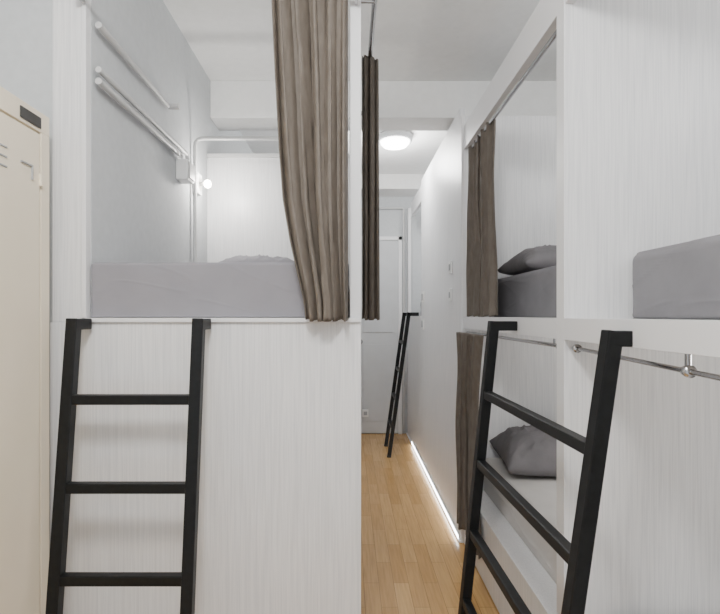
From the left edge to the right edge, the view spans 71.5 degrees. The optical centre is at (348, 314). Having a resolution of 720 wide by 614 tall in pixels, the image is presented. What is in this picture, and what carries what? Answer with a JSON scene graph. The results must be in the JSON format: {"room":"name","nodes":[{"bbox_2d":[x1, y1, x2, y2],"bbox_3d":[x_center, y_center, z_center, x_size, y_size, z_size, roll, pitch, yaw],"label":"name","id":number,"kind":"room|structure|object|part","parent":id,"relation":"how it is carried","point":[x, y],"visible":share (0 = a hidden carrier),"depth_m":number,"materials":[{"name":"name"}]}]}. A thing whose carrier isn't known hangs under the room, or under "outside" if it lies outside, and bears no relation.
{"room":"dormitory","nodes":[
{"label":"dormitory","id":0,"kind":"room"},
{"bbox_2d":[0,0,252,553],"bbox_3d":[-1.297,-0.080,3.768,0.806,2.860,4.065,0,0,0],"label":"wall","id":1,"kind":"structure","parent":0,"point":[141,213],"depth_m":2.09,"materials":[{"name":"white paint"}]},
{"bbox_2d":[176,159,194,183],"bbox_3d":[-0.858,-0.752,2.627,0.071,0.105,0.105,0,0,0],"label":"junction box","id":2,"kind":"object","parent":1,"relation":"attached to","point":[185,170],"visible":1,"depth_m":2.58,"materials":[{"name":"white plastic"}]},
{"bbox_2d":[95,21,277,262],"bbox_3d":[-0.447,-0.618,2.290,0.874,0.815,1.101,0,0,0],"label":"conduit pipe","id":3,"kind":"object","parent":1,"relation":"attached to","point":[171,106],"visible":0.85,"depth_m":2.20,"materials":[{"name":"grey"}]},
{"bbox_2d":[197,172,210,195],"bbox_3d":[-0.847,-0.760,2.900,0.093,0.120,0.090,0,0,0],"label":"reading lamp","id":4,"kind":"object","parent":1,"relation":"attached to","point":[207,183],"visible":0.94,"depth_m":2.89,"materials":[{"name":"white plastic"}]},
{"bbox_3d":[-0.879,-0.760,2.900,0.028,0.120,0.090,0,0,0],"label":"plate","id":5,"kind":"part","parent":4,"relation":"part of","materials":[{"name":"white plastic"}]},
{"bbox_3d":[-0.820,-0.760,2.900,0.040,0.052,0.052,0,0,0],"label":"bulb","id":6,"kind":"part","parent":4,"relation":"part of","materials":[{"name":"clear glass"}]},
{"bbox_2d":[163,0,556,173],"bbox_3d":[0.075,-1.560,2.100,3.550,0.100,7.400,0,0,0],"label":"ceiling","id":7,"kind":"structure","parent":0,"point":[231,40],"depth_m":2.77,"materials":[{"name":"paint"}]},
{"bbox_2d":[210,81,556,130],"bbox_3d":[0.428,-1.390,3.335,2.644,0.240,0.230,0,0,0],"label":"ceiling beam","id":8,"kind":"structure","parent":7,"relation":"attached to","point":[234,105],"depth_m":3.22,"materials":[{"name":"white paint"}]},
{"bbox_2d":[361,174,423,195],"bbox_3d":[0.428,-1.430,5.525,2.644,0.160,0.350,0,0,0],"label":"ceiling beam","id":9,"kind":"structure","parent":7,"relation":"attached to","point":[389,184],"depth_m":5.35,"materials":[{"name":"white paint"}]},
{"bbox_2d":[379,131,411,149],"bbox_3d":[0.386,-1.458,4.200,0.292,0.104,0.292,0,0,0],"label":"ceiling lamp","id":10,"kind":"object","parent":7,"relation":"attached to","point":[390,140],"depth_m":4.11,"materials":[{"name":"white plastic"}]},
{"bbox_2d":[361,0,376,115],"bbox_3d":[0.076,-1.233,2.510,0.070,0.026,1.220,0,0,0],"label":"curtain rod","id":11,"kind":"object","parent":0,"point":[373,3],"depth_m":2.10,"materials":[{"name":"silver metal"}]},
{"bbox_2d":[362,55,379,319],"bbox_3d":[0.103,-0.602,2.398,0.099,1.256,0.074,0,0,-36],"label":"curtain","id":12,"kind":"object","parent":11,"relation":"hanging from","point":[370,240],"visible":1,"depth_m":2.38,"materials":[{"name":"beige fabric"}]},
{"bbox_2d":[361,196,420,432],"bbox_3d":[0.428,-0.080,5.750,2.644,2.860,0.100,0,0,0],"label":"wall","id":13,"kind":"structure","parent":0,"point":[390,220],"depth_m":5.70,"materials":[{"name":"white paint"}]},
{"bbox_2d":[361,236,401,239],"bbox_3d":[0.330,-0.870,5.680,0.540,0.040,0.040,0,0,0],"label":"frame","id":14,"kind":"object","parent":13,"relation":"attached to","point":[380,237],"visible":0.44,"depth_m":5.66,"materials":[{"name":"white"}]},
{"bbox_2d":[361,207,404,429],"bbox_3d":[0.341,0.039,5.670,0.582,2.522,0.024,0,0,0],"label":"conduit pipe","id":15,"kind":"object","parent":13,"relation":"attached to","point":[402,208],"visible":0.78,"depth_m":5.66,"materials":[{"name":"grey metal"}]},
{"bbox_2d":[398,236,401,433],"bbox_3d":[0.580,0.230,5.680,0.040,2.240,0.040,0,0,0],"label":"frame","id":16,"kind":"object","parent":13,"relation":"attached to","point":[399,241],"visible":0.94,"depth_m":5.66,"materials":[{"name":"white"}]},
{"bbox_2d":[406,433,460,542],"bbox_3d":[0.657,1.344,4.325,0.015,0.012,2.730,0,0,0],"label":"baseboard","id":17,"kind":"structure","parent":13,"relation":"attached to","point":[459,540],"depth_m":3.67,"materials":[{"name":"white"}]},
{"bbox_2d":[411,441,459,538],"bbox_3d":[0.657,1.325,4.090,0.014,0.026,2.220,0,0,0],"label":"led strip","id":18,"kind":"object","parent":13,"relation":"attached to","point":[457,533],"visible":1,"depth_m":3.67,"materials":[{"name":"white plastic"}]},
{"bbox_2d":[361,433,499,613],"bbox_3d":[0.075,1.400,2.100,3.550,0.100,7.400,0,0,0],"label":"floor","id":19,"kind":"structure","parent":0,"point":[412,557],"depth_m":2.95,"materials":[{"name":"brown wood"}]},
{"bbox_2d":[0,86,48,613],"bbox_3d":[-1.278,0.350,1.195,0.625,2.000,0.910,0,0,0],"label":"locker","id":20,"kind":"object","parent":19,"relation":"on","point":[24,130],"visible":1,"depth_m":1.52,"materials":[{"name":"beige metal"}]},
{"bbox_3d":[-0.994,-0.618,1.195,0.012,0.065,0.910,0,0,0],"label":"frame","id":21,"kind":"part","parent":20,"relation":"part of","materials":[{"name":"beige metal"}]},
{"bbox_3d":[-0.986,-0.613,1.550,0.004,0.035,0.100,0,0,0],"label":"name plate","id":22,"kind":"part","parent":20,"relation":"part of","materials":[{"name":"black"}]},
{"bbox_3d":[-0.994,0.383,1.627,0.012,1.935,0.045,0,0,0],"label":"frame","id":23,"kind":"part","parent":20,"relation":"part of","materials":[{"name":"beige metal"}]},
{"bbox_2d":[45,318,210,613],"bbox_3d":[-0.689,0.681,1.564,0.449,1.342,0.249,0,0,0],"label":"ladder","id":24,"kind":"object","parent":19,"relation":"on","point":[58,578],"visible":1,"depth_m":1.54,"materials":[{"name":"black metal"}]},
{"bbox_3d":[-0.889,0.681,1.535,0.037,1.341,0.187,0,0,3],"label":"post","id":25,"kind":"part","parent":24,"relation":"part of","materials":[{"name":"black metal"}]},
{"bbox_3d":[-0.487,0.681,1.535,0.037,1.341,0.187,0,0,3],"label":"post","id":26,"kind":"part","parent":24,"relation":"part of","materials":[{"name":"black metal"}]},
{"bbox_2d":[50,0,360,613],"bbox_3d":[-0.488,-0.075,2.440,1.059,2.850,1.500,0,0,0],"label":"bunk bed","id":27,"kind":"object","parent":19,"relation":"on","point":[279,516],"visible":0.86,"depth_m":1.70,"materials":[{"name":"white wood"}]},
{"bbox_3d":[-0.962,-0.738,1.720,0.100,1.524,0.030,0,0,0],"label":"jamb panel","id":28,"kind":"part","parent":27,"relation":"part of","materials":[{"name":"white wood"}]},
{"bbox_3d":[-0.488,0.688,1.710,1.059,1.325,0.020,0,0,0],"label":"panel","id":29,"kind":"part","parent":27,"relation":"part of","materials":[{"name":"white wood"}]},
{"bbox_2d":[80,0,357,4],"bbox_3d":[-0.435,-1.070,1.675,0.940,0.030,0.061,0,0,0],"label":"curtain rod","id":30,"kind":"object","parent":27,"relation":"attached to","point":[82,1],"depth_m":1.69,"materials":[{"name":"silver metal"}]},
{"bbox_2d":[91,262,348,317],"bbox_3d":[-0.445,-0.087,2.428,0.894,0.192,1.423,0,0,0],"label":"mattress","id":31,"kind":"object","parent":27,"relation":"on","point":[133,289],"visible":0.86,"depth_m":1.72,"materials":[{"name":"grey fabric"}]},
{"bbox_2d":[220,254,293,262],"bbox_3d":[-0.520,-0.267,2.900,0.560,0.174,0.400,0,0,0],"label":"pillow","id":32,"kind":"object","parent":31,"relation":"on","point":[260,258],"visible":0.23,"depth_m":2.77,"materials":[{"name":"grey fabric"}]},
{"bbox_3d":[-0.426,0.180,3.165,0.935,2.340,0.030,0,0,0],"label":"panel","id":33,"kind":"part","parent":27,"relation":"part of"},
{"bbox_3d":[-0.426,-1.002,3.165,0.935,0.025,0.050,0,0,0],"label":"panel trim","id":34,"kind":"part","parent":27,"relation":"part of","materials":[{"name":"grey wood"}]},
{"bbox_2d":[271,0,347,321],"bbox_3d":[-0.130,-0.527,1.653,0.253,1.097,0.072,0,0,0],"label":"curtain","id":35,"kind":"object","parent":27,"relation":"hanging from","point":[310,37],"visible":1,"depth_m":1.64,"materials":[{"name":"beige fabric"}]},
{"bbox_3d":[0.022,0.050,2.442,0.038,2.600,1.415,0,0,0],"label":"panel","id":36,"kind":"part","parent":27,"relation":"part of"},
{"bbox_3d":[0.022,-0.620,1.720,0.038,1.260,0.030,0,0,0],"label":"corner post","id":37,"kind":"part","parent":27,"relation":"part of","materials":[{"name":"white wood"}]},
{"bbox_2d":[384,312,418,457],"bbox_3d":[0.511,0.662,4.950,0.302,1.379,0.440,0,0,0],"label":"ladder","id":38,"kind":"object","parent":19,"relation":"on","point":[391,424],"visible":1,"depth_m":4.74,"materials":[{"name":"black metal"}]},
{"bbox_3d":[0.475,0.662,5.150,0.224,1.379,0.035,0,0,0],"label":"post","id":39,"kind":"part","parent":38,"relation":"part of","materials":[{"name":"black metal"}]},
{"bbox_3d":[0.475,0.662,4.750,0.224,1.379,0.035,0,0,0],"label":"post","id":40,"kind":"part","parent":38,"relation":"part of","materials":[{"name":"black metal"}]},
{"bbox_2d":[407,108,465,532],"bbox_3d":[1.202,0.055,4.345,1.075,2.590,2.690,0,0,0],"label":"wall","id":41,"kind":"structure","parent":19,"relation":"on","point":[431,351],"depth_m":3.76,"materials":[{"name":"white paint"}]},
{"bbox_3d":[0.682,-0.595,5.655,0.035,1.210,0.070,0,0,0],"label":"post","id":42,"kind":"part","parent":41,"relation":"part of","materials":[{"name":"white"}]},
{"bbox_3d":[0.682,0.713,5.145,0.035,1.275,1.090,0,0,0],"label":"panel","id":43,"kind":"part","parent":41,"relation":"part of","materials":[{"name":"white paint"}]},
{"bbox_2d":[421,291,423,302],"bbox_3d":[0.658,-0.160,4.470,0.014,0.100,0.100,0,0,0],"label":"wall switch","id":44,"kind":"object","parent":41,"relation":"attached to","point":[422,294],"visible":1,"depth_m":4.44,"materials":[{"name":"white plastic"}]},
{"bbox_2d":[421,318,423,329],"bbox_3d":[0.658,0.080,4.470,0.014,0.100,0.100,0,0,0],"label":"wall switch","id":45,"kind":"object","parent":41,"relation":"attached to","point":[422,321],"visible":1,"depth_m":4.44,"materials":[{"name":"white plastic"}]},
{"bbox_2d":[449,261,451,273],"bbox_3d":[0.658,-0.310,3.255,0.014,0.080,0.070,0,0,0],"label":"wall switch","id":46,"kind":"object","parent":41,"relation":"attached to","point":[450,262],"visible":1,"depth_m":3.23,"materials":[{"name":"white plastic"}]},
{"bbox_2d":[449,289,451,300],"bbox_3d":[0.658,-0.130,3.255,0.014,0.080,0.070,0,0,0],"label":"wall switch","id":47,"kind":"object","parent":41,"relation":"attached to","point":[450,290],"visible":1,"depth_m":3.23,"materials":[{"name":"white plastic"}]},
{"bbox_2d":[460,0,556,613],"bbox_3d":[1.202,0.085,2.313,1.075,2.530,1.373,0,0,0],"label":"bunk bed","id":48,"kind":"object","parent":19,"relation":"on","point":[525,163],"visible":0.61,"depth_m":2.96,"materials":[{"name":"white wood"}]},
{"bbox_2d":[455,332,483,558],"bbox_3d":[0.650,0.658,2.704,0.074,1.117,0.471,0,0,0],"label":"curtain","id":49,"kind":"object","parent":48,"relation":"hanging from","point":[469,346],"visible":0.88,"depth_m":2.70,"materials":[{"name":"beige fabric"}]},
{"bbox_2d":[466,119,497,316],"bbox_3d":[0.717,-0.485,2.677,0.069,0.991,0.516,0,0,0],"label":"curtain","id":50,"kind":"object","parent":48,"relation":"hanging from","point":[481,257],"visible":1,"depth_m":2.63,"materials":[{"name":"beige fabric"}]},
{"bbox_3d":[0.695,-1.050,2.293,0.030,0.140,1.333,0,0,0],"label":"rail","id":51,"kind":"part","parent":48,"relation":"part of","materials":[{"name":"white wood"}]},
{"bbox_2d":[467,331,556,348],"bbox_3d":[0.700,0.096,2.293,0.028,0.043,1.323,0,0,0],"label":"curtain rod","id":52,"kind":"object","parent":48,"relation":"attached to","point":[554,344],"depth_m":1.95,"materials":[{"name":"silver metal"}]},
{"bbox_2d":[471,29,556,147],"bbox_3d":[0.715,-0.970,2.292,0.018,0.018,1.325,0,0,0],"label":"curtain rod","id":53,"kind":"object","parent":48,"relation":"attached to","point":[554,36],"depth_m":2.03,"materials":[{"name":"silver metal"}]},
{"bbox_2d":[484,458,556,583],"bbox_3d":[1.255,0.925,2.295,0.948,0.189,1.310,0,0,0],"label":"mattress","id":54,"kind":"object","parent":48,"relation":"on","point":[540,492],"visible":0.2,"depth_m":2.33,"materials":[{"name":"white fabric"}]},
{"bbox_2d":[489,425,556,475],"bbox_3d":[1.070,0.706,2.680,0.540,0.224,0.420,0,0,3],"label":"pillow","id":55,"kind":"object","parent":54,"relation":"on","point":[524,450],"visible":0.58,"depth_m":2.54,"materials":[{"name":"fabric"}]},
{"bbox_2d":[494,265,556,317],"bbox_3d":[1.284,-0.099,2.295,0.889,0.221,1.309,0,0,0],"label":"mattress","id":56,"kind":"object","parent":48,"relation":"on","point":[532,293],"visible":0.29,"depth_m":2.34,"materials":[{"name":"grey fabric"}]},
{"bbox_2d":[498,245,556,275],"bbox_3d":[1.140,-0.296,2.660,0.580,0.180,0.420,0,0,-3],"label":"pillow","id":57,"kind":"object","parent":56,"relation":"on","point":[538,257],"visible":0.26,"depth_m":2.51,"materials":[{"name":"fabric"}]},
{"bbox_2d":[458,321,632,613],"bbox_3d":[0.570,0.688,1.615,0.286,1.329,0.856,0,0,0],"label":"ladder","id":58,"kind":"object","parent":19,"relation":"on","point":[578,554],"visible":0.86,"depth_m":1.31,"materials":[{"name":"black metal"}]},
{"bbox_3d":[0.517,0.688,2.020,0.174,1.328,0.040,0,0,0],"label":"post","id":59,"kind":"part","parent":58,"relation":"part of","materials":[{"name":"black metal"}]},
{"bbox_3d":[0.545,0.694,1.210,0.225,1.317,0.040,0,0,0],"label":"post","id":60,"kind":"part","parent":58,"relation":"part of","materials":[{"name":"black metal"}]},
{"bbox_2d":[557,0,719,613],"bbox_3d":[1.208,0.075,0.789,1.064,2.550,1.679,0,0,0],"label":"bunk bed","id":61,"kind":"object","parent":19,"relation":"on","point":[638,81],"visible":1,"depth_m":1.57,"materials":[{"name":"white"}]},
{"bbox_3d":[0.695,-1.050,0.787,0.030,0.140,1.574,0,0,0],"label":"rail","id":62,"kind":"part","parent":61,"relation":"part of","materials":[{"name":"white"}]},
{"bbox_2d":[572,344,719,380],"bbox_3d":[0.705,0.113,0.795,0.026,0.077,1.550,0,0,0],"label":"curtain rod","id":63,"kind":"object","parent":61,"relation":"attached to","point":[689,371],"visible":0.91,"depth_m":1.07,"materials":[{"name":"silver metal"}]},
{"bbox_3d":[0.705,0.095,1.040,0.010,0.041,0.010,0,0,0],"label":"arm","id":64,"kind":"part","parent":63,"relation":"part of","materials":[{"name":"silver metal"}]},
{"bbox_2d":[632,234,719,319],"bbox_3d":[1.300,-0.093,0.810,0.862,0.209,1.519,0,0,0],"label":"mattress","id":65,"kind":"object","parent":61,"relation":"on","point":[681,280],"visible":1,"depth_m":1.32,"materials":[{"name":"grey fabric"}]},
{"bbox_3d":[0.080,0.230,5.680,0.040,2.240,0.040,0,0,0],"label":"frame","id":66,"kind":"object","parent":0,"visible":0},
{"bbox_2d":[361,240,397,432],"bbox_3d":[0.330,0.245,5.685,0.460,2.190,0.020,0,0,0],"label":"leaf","id":67,"kind":"object","parent":66,"relation":"attached to","point":[367,338],"visible":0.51,"depth_m":5.67,"materials":[{"name":"paint"}]},
{"bbox_2d":[363,344,392,421],"bbox_3d":[0.330,0.770,5.671,0.340,0.880,0.007,0,0,0],"label":"panel","id":68,"kind":"object","parent":67,"relation":"attached to","point":[377,358],"visible":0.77,"depth_m":5.67,"materials":[{"name":"paint"}]},
{"bbox_2d":[362,409,367,416],"bbox_3d":[0.185,1.110,5.652,0.070,0.080,0.032,0,0,0],"label":"wall socket","id":69,"kind":"object","parent":68,"relation":"attached to","point":[364,411],"visible":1,"depth_m":5.64,"materials":[{"name":"white plastic"}]},
{"bbox_2d":[363,249,392,332],"bbox_3d":[0.330,-0.275,5.671,0.340,0.950,0.007,0,0,0],"label":"panel","id":70,"kind":"object","parent":67,"relation":"attached to","point":[385,324],"visible":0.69,"depth_m":5.67,"materials":[{"name":"paint"}]}
]}

